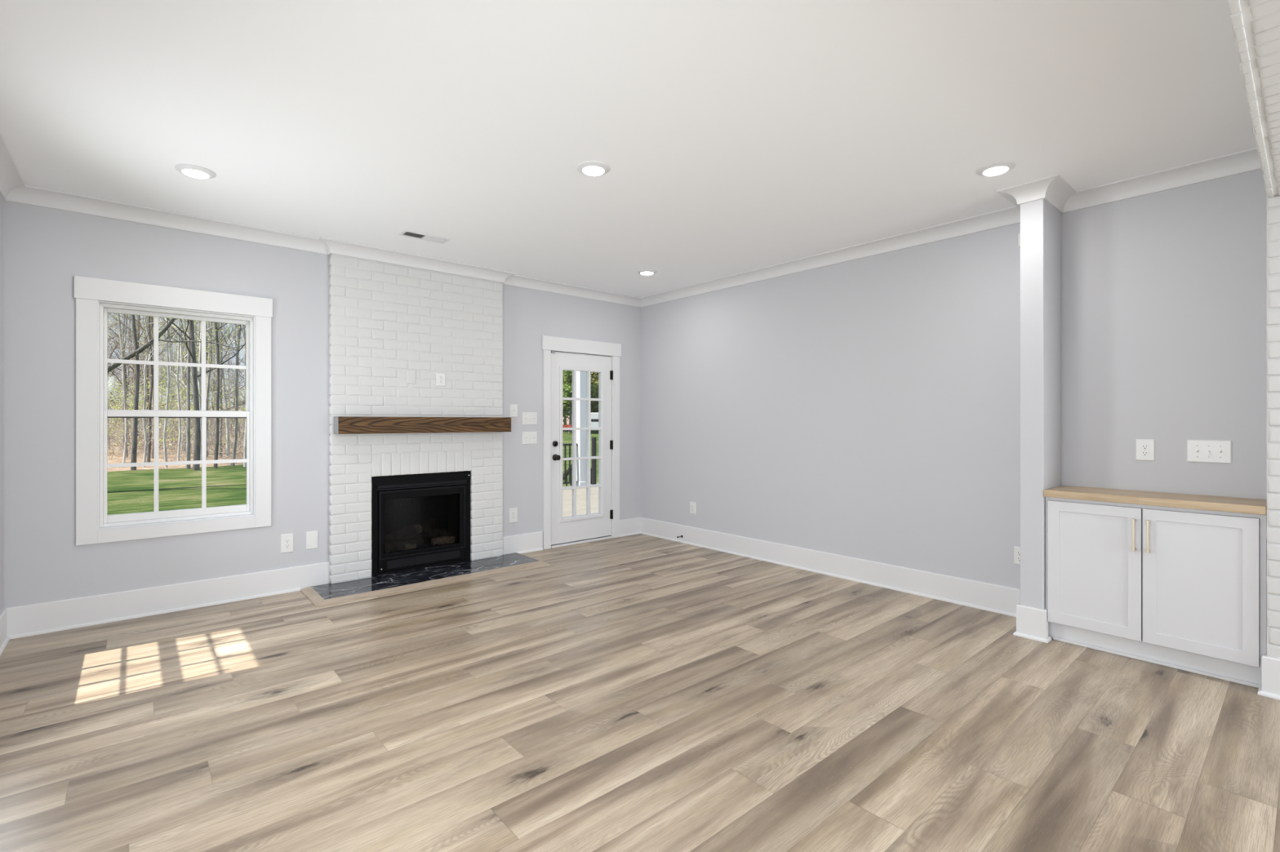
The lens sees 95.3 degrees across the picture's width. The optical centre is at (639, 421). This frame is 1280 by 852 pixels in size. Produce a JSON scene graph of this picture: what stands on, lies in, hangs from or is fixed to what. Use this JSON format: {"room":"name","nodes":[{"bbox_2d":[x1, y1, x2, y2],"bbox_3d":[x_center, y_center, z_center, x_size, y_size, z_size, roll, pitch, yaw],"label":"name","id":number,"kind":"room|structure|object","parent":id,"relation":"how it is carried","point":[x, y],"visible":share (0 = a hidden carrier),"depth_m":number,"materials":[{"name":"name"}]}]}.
{"room":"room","nodes":[
{"label":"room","id":0,"kind":"room"},
{"bbox_2d":[0,194,4,613],"bbox_3d":[-0.727,-0.051,-0.190,0.160,2.843,9.700,0,0,-41],"label":"wall","id":1,"kind":"structure","parent":0,"point":[2,201],"depth_m":3.48,"materials":[{"name":"grey paint"}]},
{"bbox_2d":[0,608,9,656],"bbox_3d":[-2.183,1.227,1.633,0.028,0.187,5.040,0,0,-41],"label":"baseboard","id":2,"kind":"structure","parent":1,"relation":"attached to","point":[4,639],"depth_m":3.43,"materials":[{"name":"white paint"}]},
{"bbox_2d":[0,132,24,199],"bbox_3d":[-2.157,-1.379,1.655,0.097,0.090,5.040,0,0,-41],"label":"trim","id":3,"kind":"structure","parent":1,"relation":"attached to","point":[11,179],"depth_m":3.31,"materials":[{"name":"white paint"}]},
{"bbox_2d":[4,200,640,608],"bbox_3d":[-1.970,-0.051,5.258,5.420,2.843,0.160,0,0,-41],"label":"wall","id":4,"kind":"structure","parent":0,"point":[45,248],"depth_m":4.13,"materials":[{"name":"grey paint"}]},
{"bbox_2d":[74,275,272,546],"bbox_3d":[-3.249,-0.064,4.134,1.082,1.720,0.184,0,0,-41],"label":"window","id":5,"kind":"structure","parent":4,"relation":"in","point":[95,298],"depth_m":4.04,"materials":[{"name":"white paint"}]},
{"bbox_2d":[280,533,293,553],"bbox_3d":[-2.718,0.944,4.498,0.086,0.145,0.009,0,0,-41],"label":"electrical outlet","id":6,"kind":"object","parent":4,"relation":"attached to","point":[286,540],"visible":1,"depth_m":4.50,"materials":[{"name":"white plastic"}]},
{"bbox_2d":[306,530,318,550],"bbox_3d":[-2.589,0.943,4.611,0.083,0.140,0.008,0,0,-41],"label":"blank plate","id":7,"kind":"object","parent":4,"relation":"attached to","point":[312,537],"visible":1,"depth_m":4.61,"materials":[{"name":"white plastic"}]},
{"bbox_2d":[4,184,640,307],"bbox_3d":[-1.886,-1.379,5.161,5.100,0.090,0.097,0,0,-41],"label":"trim","id":8,"kind":"structure","parent":4,"relation":"attached to","point":[27,194],"depth_m":4.12,"materials":[{"name":"white paint"}]},
{"bbox_2d":[6,517,640,639],"bbox_3d":[-1.908,1.227,5.187,5.100,0.187,0.028,0,0,-41],"label":"baseboard","id":9,"kind":"structure","parent":4,"relation":"attached to","point":[33,620],"depth_m":4.05,"materials":[{"name":"white paint"}]},
{"bbox_2d":[509,507,517,523],"bbox_3d":[-1.251,0.935,5.769,0.092,0.145,0.009,0,0,-41],"label":"electrical outlet","id":10,"kind":"object","parent":4,"relation":"attached to","point":[513,512],"visible":1,"depth_m":5.77,"materials":[{"name":"white plastic"}]},
{"bbox_2d":[509,404,517,417],"bbox_3d":[-1.245,-0.100,5.769,0.086,0.128,0.018,0,0,-41],"label":"light switch","id":11,"kind":"object","parent":4,"relation":"attached to","point":[513,407],"visible":1,"depth_m":5.76,"materials":[{"name":"white plastic"}]},
{"bbox_2d":[521,412,537,425],"bbox_3d":[-1.109,-0.023,5.887,0.172,0.127,0.018,0,0,-41],"label":"light switch","id":12,"kind":"object","parent":4,"relation":"attached to","point":[527,418],"visible":1,"depth_m":5.88,"materials":[{"name":"white plastic"}]},
{"bbox_2d":[521,431,537,444],"bbox_3d":[-1.109,0.173,5.887,0.172,0.127,0.018,0,0,-41],"label":"light switch","id":13,"kind":"object","parent":4,"relation":"attached to","point":[527,437],"visible":1,"depth_m":5.88,"materials":[{"name":"white plastic"}]},
{"bbox_2d":[542,335,621,549],"bbox_3d":[-0.648,0.223,6.360,1.031,2.195,0.228,0,0,-41],"label":"door","id":14,"kind":"structure","parent":4,"relation":"in","point":[560,354],"depth_m":6.33,"materials":[{"name":"white paint"}]},
{"bbox_2d":[318,236,516,283],"bbox_3d":[-1.879,-1.379,5.127,1.697,0.090,0.157,0,0,-41],"label":"trim","id":15,"kind":"structure","parent":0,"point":[333,246],"depth_m":5.02,"materials":[{"name":"white paint"}]},
{"bbox_2d":[0,0,1256,297],"bbox_3d":[1.260,-1.483,1.533,5.420,0.120,10.020,0,0,-41],"label":"ceiling","id":16,"kind":"structure","parent":0,"point":[733,136],"depth_m":2.65,"materials":[{"name":"white paint"}]},
{"bbox_2d":[174,164,216,178],"bbox_3d":[-2.529,-1.411,3.324,0.188,0.024,0.188,0,0,-41],"label":"recessed light","id":17,"kind":"object","parent":16,"relation":"in","point":[193,171],"visible":1,"depth_m":3.29,"materials":[{"name":"white paint"}]},
{"bbox_2d":[398,230,449,244],"bbox_3d":[-1.664,-1.419,4.507,0.348,0.008,0.139,0,0,-41],"label":"ceiling vent","id":18,"kind":"object","parent":16,"relation":"in","point":[405,233],"visible":1,"depth_m":4.50,"materials":[{"name":"white metal"}]},
{"bbox_2d":[576,160,609,176],"bbox_3d":[-0.262,-1.411,3.284,0.188,0.024,0.188,0,0,-41],"label":"recessed light","id":19,"kind":"object","parent":16,"relation":"in","point":[593,168],"visible":1,"depth_m":3.25,"materials":[{"name":"white paint"}]},
{"bbox_2d":[636,269,656,275],"bbox_3d":[0.065,-1.411,5.567,0.188,0.024,0.188,0,0,-41],"label":"recessed light","id":20,"kind":"object","parent":16,"relation":"in","point":[643,272],"visible":1,"depth_m":5.53,"materials":[{"name":"white paint"}]},
{"bbox_2d":[976,160,1015,176],"bbox_3d":[2.003,-1.411,3.287,0.188,0.024,0.188,0,0,-41],"label":"recessed light","id":21,"kind":"object","parent":16,"relation":"in","point":[996,168],"visible":1,"depth_m":3.25,"materials":[{"name":"white paint"}]},
{"bbox_2d":[0,533,1279,851],"bbox_3d":[1.260,1.380,1.533,5.420,0.120,10.020,0,0,-41],"label":"floor","id":22,"kind":"structure","parent":0,"point":[639,692],"depth_m":2.48,"materials":[{"name":"brown wood"}]},
{"bbox_2d":[371,471,470,576],"bbox_3d":[-2.053,0.885,5.320,0.868,0.828,0.478,0,0,-41],"label":"gas fireplace","id":23,"kind":"object","parent":22,"relation":"on","point":[419,521],"visible":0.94,"depth_m":5.13,"materials":[{"name":"black metal"}]},
{"bbox_2d":[300,552,548,607],"bbox_3d":[-1.741,1.309,4.964,1.916,0.022,0.528,0,0,-41],"label":"hearth","id":24,"kind":"object","parent":22,"relation":"on","point":[322,595],"visible":1,"depth_m":4.80,"materials":[{"name":"black stone"}]},
{"bbox_2d":[328,253,502,584],"bbox_3d":[-1.910,-0.060,5.162,1.509,2.725,0.061,0,0,-41],"label":"chimney breast","id":25,"kind":"object","parent":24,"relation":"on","point":[386,320],"visible":0.93,"depth_m":5.04,"materials":[{"name":"white brick"}]},
{"bbox_2d":[333,417,511,434],"bbox_3d":[-1.834,0.036,5.098,1.501,0.137,0.140,0,0,-41],"label":"mantel beam","id":26,"kind":"structure","parent":25,"relation":"attached to","point":[341,425],"depth_m":4.96,"materials":[{"name":"brown wood"}]},
{"bbox_2d":[435,373,445,386],"bbox_3d":[-1.783,-0.370,5.229,0.082,0.118,0.009,0,0,-41],"label":"electrical outlet","id":27,"kind":"object","parent":25,"relation":"attached to","point":[440,377],"visible":1,"depth_m":5.22,"materials":[{"name":"white plastic"}]},
{"bbox_2d":[1045,497,1266,688],"bbox_3d":[2.854,0.888,3.275,0.401,0.864,0.909,0,0,-41],"label":"base cabinet","id":28,"kind":"object","parent":22,"relation":"on","point":[1184,589],"visible":0.93,"depth_m":3.12,"materials":[{"name":"white paint"}]},
{"bbox_2d":[1043,485,1266,515],"bbox_3d":[2.862,0.434,3.281,0.387,0.040,0.911,0,0,-41],"label":"countertop","id":29,"kind":"structure","parent":28,"relation":"on","point":[1222,504],"depth_m":3.15,"materials":[{"name":"beige wood"}]},
{"bbox_2d":[640,168,1266,589],"bbox_3d":[3.247,-0.051,3.256,0.160,2.843,9.700,0,0,-41],"label":"wall","id":30,"kind":"structure","parent":0,"point":[868,408],"depth_m":4.28,"materials":[{"name":"grey paint"}]},
{"bbox_2d":[689,502,696,514],"bbox_3d":[0.563,0.930,6.223,0.009,0.126,0.088,0,0,-41],"label":"electrical outlet","id":31,"kind":"object","parent":30,"relation":"attached to","point":[692,504],"visible":1,"depth_m":6.22,"materials":[{"name":"white plastic"}]},
{"bbox_2d":[640,517,1020,617],"bbox_3d":[1.309,1.227,5.348,0.028,0.187,4.000,0,0,-41],"label":"baseboard","id":32,"kind":"structure","parent":30,"relation":"attached to","point":[1003,600],"depth_m":4.81,"materials":[{"name":"white paint"}]},
{"bbox_2d":[640,146,1261,307],"bbox_3d":[1.625,-1.379,4.931,0.097,0.090,5.045,0,0,-41],"label":"trim","id":33,"kind":"structure","parent":30,"relation":"attached to","point":[1247,160],"depth_m":4.07,"materials":[{"name":"white paint"}]},
{"bbox_2d":[1013,546,1020,564],"bbox_3d":[2.554,0.910,3.926,0.009,0.120,0.070,0,0,-41],"label":"electrical outlet","id":34,"kind":"object","parent":30,"relation":"attached to","point":[1016,549],"visible":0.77,"depth_m":3.94,"materials":[{"name":"white plastic"}]},
{"bbox_2d":[996,173,1075,213],"bbox_3d":[2.488,-1.379,3.642,0.482,0.090,0.317,0,0,-41],"label":"trim","id":35,"kind":"structure","parent":30,"relation":"attached to","point":[1054,189],"depth_m":3.54,"materials":[{"name":"white paint"}]},
{"bbox_2d":[1135,439,1155,461],"bbox_3d":[2.976,0.172,3.440,0.009,0.127,0.088,0,0,-41],"label":"electrical outlet","id":36,"kind":"object","parent":30,"relation":"attached to","point":[1144,448],"visible":1,"depth_m":3.44,"materials":[{"name":"white plastic"}]},
{"bbox_2d":[1186,440,1231,463],"bbox_3d":[3.150,0.170,3.233,0.018,0.126,0.180,0,0,-41],"label":"light switch","id":37,"kind":"object","parent":30,"relation":"attached to","point":[1216,451],"visible":1,"depth_m":3.23,"materials":[{"name":"white plastic"}]},
{"bbox_2d":[1020,198,1061,609],"bbox_3d":[2.524,-0.051,3.674,0.385,2.743,0.123,0,0,-41],"label":"wall column","id":38,"kind":"structure","parent":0,"point":[1040,221],"depth_m":3.56,"materials":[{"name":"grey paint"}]},
{"bbox_2d":[1013,603,1051,643],"bbox_3d":[2.514,1.227,3.664,0.413,0.187,0.179,0,0,-41],"label":"baseboard","id":39,"kind":"structure","parent":38,"relation":"attached to","point":[1032,623],"depth_m":3.53,"materials":[{"name":"white paint"}]},
{"bbox_2d":[1226,0,1279,659],"bbox_3d":[1.506,-0.052,1.224,5.132,2.745,0.427,0,0,-41],"label":"wall opening","id":40,"kind":"structure","parent":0,"point":[1255,24],"depth_m":2.51,"materials":[{"name":"white paint"}]},
{"bbox_2d":[1257,653,1279,700],"bbox_3d":[3.150,1.227,2.665,0.071,0.187,0.452,0,0,-41],"label":"baseboard opening","id":41,"kind":"structure","parent":40,"relation":"attached to","point":[1270,688],"depth_m":2.79,"materials":[{"name":"white paint"}]},
{"label":"outside","id":42,"kind":"structure","parent":0,"visible":0},
{"bbox_2d":[562,484,598,517],"bbox_3d":[-0.347,1.860,10.179,8.200,0.920,5.130,0,0,-41],"label":"deck","id":43,"kind":"object","parent":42,"point":[580,493],"visible":0.04,"depth_m":10.13,"materials":[{"name":"brown wood"}]},
{"bbox_2d":[562,443,577,484],"bbox_3d":[-2.599,0.885,11.357,3.300,1.030,0.080,0,0,-41],"label":"deck railing","id":44,"kind":"object","parent":43,"relation":"on","point":[567,444],"visible":0.11,"depth_m":12.25,"materials":[{"name":"black metal"}]},
{"bbox_2d":[576,371,586,485],"bbox_3d":[-1.266,0.010,12.499,0.210,2.780,0.210,0,0,-41],"label":"porch post","id":45,"kind":"object","parent":43,"relation":"on","point":[580,375],"visible":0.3,"depth_m":12.42,"materials":[{"name":"white paint"}]},
{"bbox_2d":[591,437,596,484],"bbox_3d":[-0.984,0.878,12.488,0.073,1.045,0.073,0,0,-41],"label":"newel post","id":46,"kind":"object","parent":43,"relation":"on","point":[593,439],"visible":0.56,"depth_m":12.46,"materials":[{"name":"black paint"}]},
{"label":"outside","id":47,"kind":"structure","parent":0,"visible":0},
{"bbox_2d":[106,402,568,471],"bbox_3d":[-45.465,-0.999,74.581,200.000,5.736,138.100,0,0,-41],"label":"ground","id":48,"kind":"structure","parent":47,"point":[115,460],"depth_m":24.86,"materials":[{"name":"brown soil"}]},
{"bbox_2d":[107,314,143,385],"bbox_3d":[-31.923,-7.133,35.155,5.992,16.620,7.145,0,0,-8],"label":"tree","id":49,"kind":"object","parent":48,"relation":"on","point":[110,355],"visible":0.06,"depth_m":34.51,"materials":[{"name":"brown plant"}]},
{"bbox_2d":[108,312,151,457],"bbox_3d":[-20.462,-4.099,22.715,2.156,11.584,3.975,0,0,2],"label":"slim tree","id":50,"kind":"object","parent":48,"relation":"on","point":[124,322],"visible":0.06,"depth_m":22.97,"materials":[{"name":"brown plant"}]},
{"bbox_2d":[130,315,139,470],"bbox_3d":[-16.690,-5.131,19.078,2.751,13.998,4.130,0,0,39],"label":"tree","id":51,"kind":"object","parent":48,"relation":"on","point":[134,447],"visible":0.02,"depth_m":19.13,"materials":[{"name":"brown plant"}]},
{"bbox_2d":[107,313,166,463],"bbox_3d":[-18.536,-3.610,20.609,3.747,10.778,1.439,0,0,17],"label":"slim tree","id":52,"kind":"object","parent":48,"relation":"on","point":[120,340],"visible":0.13,"depth_m":20.82,"materials":[{"name":"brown plant"}]},
{"bbox_2d":[107,316,166,404],"bbox_3d":[-28.756,-3.844,32.943,3.856,10.105,3.603,0,0,-21],"label":"tree","id":53,"kind":"object","parent":48,"relation":"on","point":[123,317],"visible":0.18,"depth_m":32.84,"materials":[{"name":"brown plant"}]},
{"bbox_2d":[107,312,174,445],"bbox_3d":[-25.614,-4.937,28.955,4.610,12.789,5.498,0,0,-29],"label":"tree","id":54,"kind":"object","parent":48,"relation":"on","point":[125,370],"visible":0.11,"depth_m":28.39,"materials":[{"name":"brown plant"}]},
{"bbox_2d":[107,314,174,435],"bbox_3d":[-30.592,-5.285,34.211,5.511,12.819,4.621,0,0,-10],"label":"tree","id":55,"kind":"object","parent":48,"relation":"on","point":[131,340],"visible":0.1,"depth_m":33.97,"materials":[{"name":"brown plant"}]},
{"bbox_2d":[107,322,175,407],"bbox_3d":[-37.222,-6.483,43.859,6.100,14.076,5.940,0,0,-22],"label":"tree","id":56,"kind":"object","parent":48,"relation":"on","point":[164,322],"visible":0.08,"depth_m":43.86,"materials":[{"name":"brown plant"}]},
{"bbox_2d":[107,314,176,404],"bbox_3d":[-36.037,-5.336,41.629,5.280,12.081,4.920,0,0,-17],"label":"tree","id":57,"kind":"object","parent":48,"relation":"on","point":[144,339],"visible":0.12,"depth_m":41.38,"materials":[{"name":"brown plant"}]},
{"bbox_2d":[106,312,177,448],"bbox_3d":[-24.123,-4.670,26.558,5.346,12.337,5.206,0,0,-4],"label":"tree","id":58,"kind":"object","parent":48,"relation":"on","point":[108,420],"visible":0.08,"depth_m":26.59,"materials":[{"name":"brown plant"}]},
{"bbox_2d":[107,313,177,400],"bbox_3d":[-30.998,-5.901,34.472,6.058,14.090,5.080,0,0,-33],"label":"tree","id":59,"kind":"object","parent":48,"relation":"on","point":[121,313],"visible":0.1,"depth_m":34.35,"materials":[{"name":"brown plant"}]},
{"bbox_2d":[107,315,180,407],"bbox_3d":[-39.405,-6.408,44.193,6.649,13.778,8.964,0,0,32],"label":"tree","id":60,"kind":"object","parent":48,"relation":"on","point":[112,316],"visible":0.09,"depth_m":44.31,"materials":[{"name":"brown plant"}]},
{"bbox_2d":[135,315,154,458],"bbox_3d":[-19.713,-4.686,23.055,2.827,12.840,4.357,0,0,5],"label":"slim tree","id":61,"kind":"object","parent":48,"relation":"on","point":[152,333],"visible":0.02,"depth_m":23.03,"materials":[{"name":"brown plant"}]},
{"bbox_2d":[107,315,186,430],"bbox_3d":[-24.331,-5.241,27.037,4.862,13.488,5.798,0,0,31],"label":"tree","id":62,"kind":"object","parent":48,"relation":"on","point":[139,316],"visible":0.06,"depth_m":27.84,"materials":[{"name":"brown plant"}]},
{"bbox_2d":[107,313,188,467],"bbox_3d":[-16.910,-3.650,20.405,2.916,10.981,3.671,0,0,40],"label":"slim tree","id":63,"kind":"object","parent":48,"relation":"on","point":[145,317],"visible":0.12,"depth_m":19.95,"materials":[{"name":"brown plant"}]},
{"bbox_2d":[146,316,153,462],"bbox_3d":[-18.360,-4.749,21.272,3.775,13.057,2.113,0,0,-17],"label":"slim tree","id":64,"kind":"object","parent":48,"relation":"on","point":[148,454],"visible":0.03,"depth_m":21.62,"materials":[{"name":"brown plant"}]},
{"bbox_2d":[107,314,214,387],"bbox_3d":[-36.478,-6.434,43.486,6.805,14.102,9.175,0,0,38],"label":"tree","id":65,"kind":"object","parent":48,"relation":"on","point":[129,314],"visible":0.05,"depth_m":43.23,"materials":[{"name":"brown plant"}]},
{"bbox_2d":[120,313,212,429],"bbox_3d":[-31.724,-5.653,39.599,6.406,12.982,4.335,0,0,8],"label":"tree","id":66,"kind":"object","parent":48,"relation":"on","point":[120,313],"visible":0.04,"depth_m":39.61,"materials":[{"name":"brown plant"}]},
{"bbox_2d":[108,314,229,444],"bbox_3d":[-23.888,-4.604,29.703,5.973,12.104,4.042,0,0,15],"label":"tree","id":67,"kind":"object","parent":48,"relation":"on","point":[170,354],"visible":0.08,"depth_m":29.73,"materials":[{"name":"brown plant"}]},
{"bbox_2d":[111,320,231,427],"bbox_3d":[-32.977,-5.329,41.178,5.865,12.153,7.907,0,0,36],"label":"tree","id":68,"kind":"object","parent":48,"relation":"on","point":[187,321],"visible":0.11,"depth_m":40.93,"materials":[{"name":"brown plant"}]},
{"bbox_2d":[163,317,183,468],"bbox_3d":[-16.258,-4.530,20.205,3.522,12.800,5.742,0,0,-8],"label":"slim tree","id":69,"kind":"object","parent":48,"relation":"on","point":[166,320],"visible":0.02,"depth_m":20.05,"materials":[{"name":"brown plant"}]},
{"bbox_2d":[107,315,240,444],"bbox_3d":[-24.084,-5.481,29.931,5.973,13.893,5.008,0,0,-16],"label":"tree","id":70,"kind":"object","parent":48,"relation":"on","point":[147,371],"visible":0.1,"depth_m":29.41,"materials":[{"name":"brown plant"}]},
{"bbox_2d":[115,315,233,395],"bbox_3d":[-34.891,-7.055,43.307,5.159,15.449,7.623,0,0,33],"label":"tree","id":71,"kind":"object","parent":48,"relation":"on","point":[142,316],"visible":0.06,"depth_m":42.51,"materials":[{"name":"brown plant"}]},
{"bbox_2d":[106,373,245,453],"bbox_3d":[-28.865,-0.936,36.981,14.032,4.794,36.552,0,0,-41],"label":"leaves","id":72,"kind":"object","parent":48,"relation":"on","point":[140,402],"visible":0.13,"depth_m":25.49,"materials":[{"name":"plant"}]},
{"bbox_2d":[106,362,245,462],"bbox_3d":[-39.227,-1.425,39.508,60.522,6.115,25.086,0,0,34],"label":"undergrowth","id":73,"kind":"object","parent":48,"relation":"on","point":[173,424],"visible":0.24,"depth_m":25.40,"materials":[{"name":"plant"}]},
{"bbox_2d":[107,313,244,453],"bbox_3d":[-21.107,-3.746,24.836,6.948,10.679,5.154,0,0,-41],"label":"tree","id":74,"kind":"object","parent":48,"relation":"on","point":[126,316],"visible":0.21,"depth_m":24.48,"materials":[{"name":"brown plant"}]},
{"bbox_2d":[126,317,227,398],"bbox_3d":[-32.126,-6.349,40.742,6.220,14.352,6.056,0,0,-18],"label":"tree","id":75,"kind":"object","parent":48,"relation":"on","point":[165,317],"visible":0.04,"depth_m":40.58,"materials":[{"name":"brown plant"}]},
{"bbox_2d":[138,316,220,460],"bbox_3d":[-16.982,-4.803,22.640,6.530,13.234,4.419,0,0,38],"label":"tree","id":76,"kind":"object","parent":48,"relation":"on","point":[199,379],"visible":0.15,"depth_m":22.52,"materials":[{"name":"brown plant"}]},
{"bbox_2d":[115,320,244,410],"bbox_3d":[-17.974,-3.897,24.007,4.891,11.286,4.762,0,0,-7],"label":"tree","id":77,"kind":"object","parent":48,"relation":"on","point":[208,331],"visible":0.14,"depth_m":23.84,"materials":[{"name":"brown plant"}]},
{"bbox_2d":[130,320,240,434],"bbox_3d":[-26.637,-6.407,35.108,5.103,15.283,7.541,0,0,18],"label":"tree","id":78,"kind":"object","parent":48,"relation":"on","point":[193,321],"visible":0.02,"depth_m":35.07,"materials":[{"name":"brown plant"}]},
{"bbox_2d":[130,320,244,425],"bbox_3d":[-17.582,-3.368,23.707,4.954,10.265,6.679,0,0,-28],"label":"tree","id":79,"kind":"object","parent":48,"relation":"on","point":[211,329],"visible":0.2,"depth_m":23.25,"materials":[{"name":"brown plant"}]},
{"bbox_2d":[149,320,232,443],"bbox_3d":[-23.709,-4.298,30.814,4.384,11.488,4.096,0,0,40],"label":"tree","id":80,"kind":"object","parent":48,"relation":"on","point":[177,320],"visible":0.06,"depth_m":30.81,"materials":[{"name":"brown plant"}]},
{"bbox_2d":[142,320,244,408],"bbox_3d":[-19.672,-3.424,25.776,3.639,10.205,3.894,0,0,-23],"label":"tree","id":81,"kind":"object","parent":48,"relation":"on","point":[143,320],"visible":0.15,"depth_m":25.71,"materials":[{"name":"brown plant"}]},
{"bbox_2d":[158,317,234,450],"bbox_3d":[-21.173,-5.797,26.876,7.347,14.890,4.972,0,0,41],"label":"tree","id":82,"kind":"object","parent":48,"relation":"on","point":[184,369],"visible":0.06,"depth_m":26.92,"materials":[{"name":"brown plant"}]},
{"bbox_2d":[176,319,227,461],"bbox_3d":[-15.989,-4.547,20.655,5.651,12.766,4.449,0,0,-8],"label":"slim tree","id":83,"kind":"object","parent":48,"relation":"on","point":[179,331],"visible":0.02,"depth_m":21.23,"materials":[{"name":"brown plant"}]},
{"bbox_2d":[160,320,244,422],"bbox_3d":[-34.586,-6.951,47.514,7.485,15.169,5.066,0,0,-43],"label":"tree","id":84,"kind":"object","parent":48,"relation":"on","point":[160,320],"visible":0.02,"depth_m":47.53,"materials":[{"name":"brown plant"}]},
{"bbox_2d":[170,318,245,456],"bbox_3d":[-17.712,-5.759,25.310,6.569,15.158,6.396,0,0,-44],"label":"tree","id":85,"kind":"object","parent":48,"relation":"on","point":[228,446],"visible":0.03,"depth_m":25.20,"materials":[{"name":"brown plant"}]},
{"bbox_2d":[172,321,244,457],"bbox_3d":[-17.863,-4.694,24.797,5.637,12.923,5.325,0,0,20],"label":"slim tree","id":86,"kind":"object","parent":48,"relation":"on","point":[206,344],"visible":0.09,"depth_m":24.53,"materials":[{"name":"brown plant"}]},
{"bbox_2d":[171,323,245,434],"bbox_3d":[-25.767,-7.043,37.628,7.136,16.467,6.949,0,0,-41],"label":"tree","id":87,"kind":"object","parent":48,"relation":"on","point":[220,323],"visible":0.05,"depth_m":37.60,"materials":[{"name":"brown plant"}]},
{"bbox_2d":[190,324,244,440],"bbox_3d":[-23.131,-4.228,32.434,4.024,11.161,4.798,0,0,28],"label":"tree","id":88,"kind":"object","parent":48,"relation":"on","point":[233,404],"visible":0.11,"depth_m":33.09,"materials":[{"name":"brown plant"}]},
{"bbox_2d":[190,324,244,403],"bbox_3d":[-21.182,-5.524,31.340,6.056,14.088,5.079,0,0,-43],"label":"tree","id":89,"kind":"object","parent":48,"relation":"on","point":[226,325],"visible":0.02,"depth_m":31.14,"materials":[{"name":"brown plant"}]},
{"bbox_2d":[193,320,245,457],"bbox_3d":[-17.990,-3.740,25.039,3.931,11.024,4.206,0,0,8],"label":"tree","id":90,"kind":"object","parent":48,"relation":"on","point":[220,347],"visible":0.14,"depth_m":24.89,"materials":[{"name":"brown plant"}]},
{"bbox_2d":[193,320,245,379],"bbox_3d":[-17.376,-5.783,26.105,6.599,15.227,6.426,0,0,-4],"label":"tree","id":91,"kind":"object","parent":48,"relation":"on","point":[243,330],"visible":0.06,"depth_m":26.21,"materials":[{"name":"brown plant"}]},
{"bbox_2d":[197,324,243,435],"bbox_3d":[-25.386,-5.293,36.493,4.966,13.014,4.640,0,0,16],"label":"tree","id":92,"kind":"object","parent":48,"relation":"on","point":[219,324],"visible":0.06,"depth_m":36.56,"materials":[{"name":"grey plant"}]},
{"bbox_2d":[209,323,244,424],"bbox_3d":[-29.830,-6.451,42.199,4.893,14.653,7.230,0,0,5],"label":"tree","id":93,"kind":"object","parent":48,"relation":"on","point":[222,323],"visible":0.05,"depth_m":42.20,"materials":[{"name":"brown plant"}]},
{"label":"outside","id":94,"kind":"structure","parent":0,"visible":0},
{"bbox_2d":[106,424,598,515],"bbox_3d":[-6.945,1.143,30.155,200.000,1.478,124.300,0,0,-41],"label":"lawn","id":95,"kind":"structure","parent":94,"point":[127,491],"depth_m":15.25,"materials":[{"name":"green plant"}]},
{"bbox_2d":[107,312,242,374],"bbox_3d":[-12.079,-3.103,13.832,4.864,10.158,2.048,0,0,-27],"label":"tree","id":96,"kind":"object","parent":95,"relation":"on","point":[130,356],"visible":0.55,"depth_m":13.97,"materials":[{"name":"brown plant"}]},
{"bbox_2d":[115,315,245,471],"bbox_3d":[-14.827,-5.455,18.944,5.712,14.723,7.238,0,0,6],"label":"tree","id":97,"kind":"object","parent":95,"relation":"on","point":[192,352],"visible":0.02,"depth_m":19.42,"materials":[{"name":"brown plant"}]},
{"bbox_2d":[186,323,191,468],"bbox_3d":[-15.500,-5.473,20.484,5.270,14.732,3.948,0,0,-15],"label":"tree","id":98,"kind":"object","parent":95,"relation":"on","point":[188,400],"visible":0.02,"depth_m":20.07,"materials":[{"name":"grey plant"}]},
{"bbox_2d":[179,319,245,466],"bbox_3d":[-14.732,-4.512,20.831,4.269,12.863,2.770,0,0,-41],"label":"leaning tree","id":99,"kind":"object","parent":95,"relation":"on","point":[234,448],"visible":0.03,"depth_m":21.17,"materials":[{"name":"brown plant"}]},
{"bbox_2d":[213,322,226,468],"bbox_3d":[-14.839,-4.500,20.196,4.761,12.821,2.978,0,0,-18],"label":"slim tree","id":100,"kind":"object","parent":95,"relation":"on","point":[216,447],"visible":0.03,"depth_m":20.34,"materials":[{"name":"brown plant"}]},
{"bbox_2d":[243,346,246,466],"bbox_3d":[-13.804,-4.415,21.403,3.177,12.679,2.656,0,0,15],"label":"slim tree","id":101,"kind":"object","parent":95,"relation":"on","point":[245,433],"visible":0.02,"depth_m":21.20,"materials":[{"name":"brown plant"}]},
{"bbox_2d":[562,464,572,486],"bbox_3d":[-1.871,1.420,13.609,0.070,1.360,1.750,0,0,-41],"label":"stair railing","id":102,"kind":"object","parent":95,"relation":"on","point":[567,470],"visible":0.08,"depth_m":13.27,"materials":[{"name":"black metal"}]},
{"bbox_2d":[562,370,598,432],"bbox_3d":[-6.781,-4.045,62.156,6.848,11.110,8.205,0,0,-21],"label":"leafy tree","id":103,"kind":"object","parent":95,"relation":"on","point":[567,375],"visible":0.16,"depth_m":61.23,"materials":[{"name":"green plant"}]},
{"bbox_2d":[565,372,598,431],"bbox_3d":[-5.016,-2.859,65.830,6.578,8.543,5.676,0,0,-5],"label":"leafy tree","id":104,"kind":"object","parent":95,"relation":"on","point":[594,404],"visible":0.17,"depth_m":64.99,"materials":[{"name":"green plant"}]},
{"bbox_2d":[571,413,598,427],"bbox_3d":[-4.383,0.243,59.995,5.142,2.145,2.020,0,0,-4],"label":"house","id":105,"kind":"structure","parent":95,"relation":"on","point":[593,416],"depth_m":59.02,"materials":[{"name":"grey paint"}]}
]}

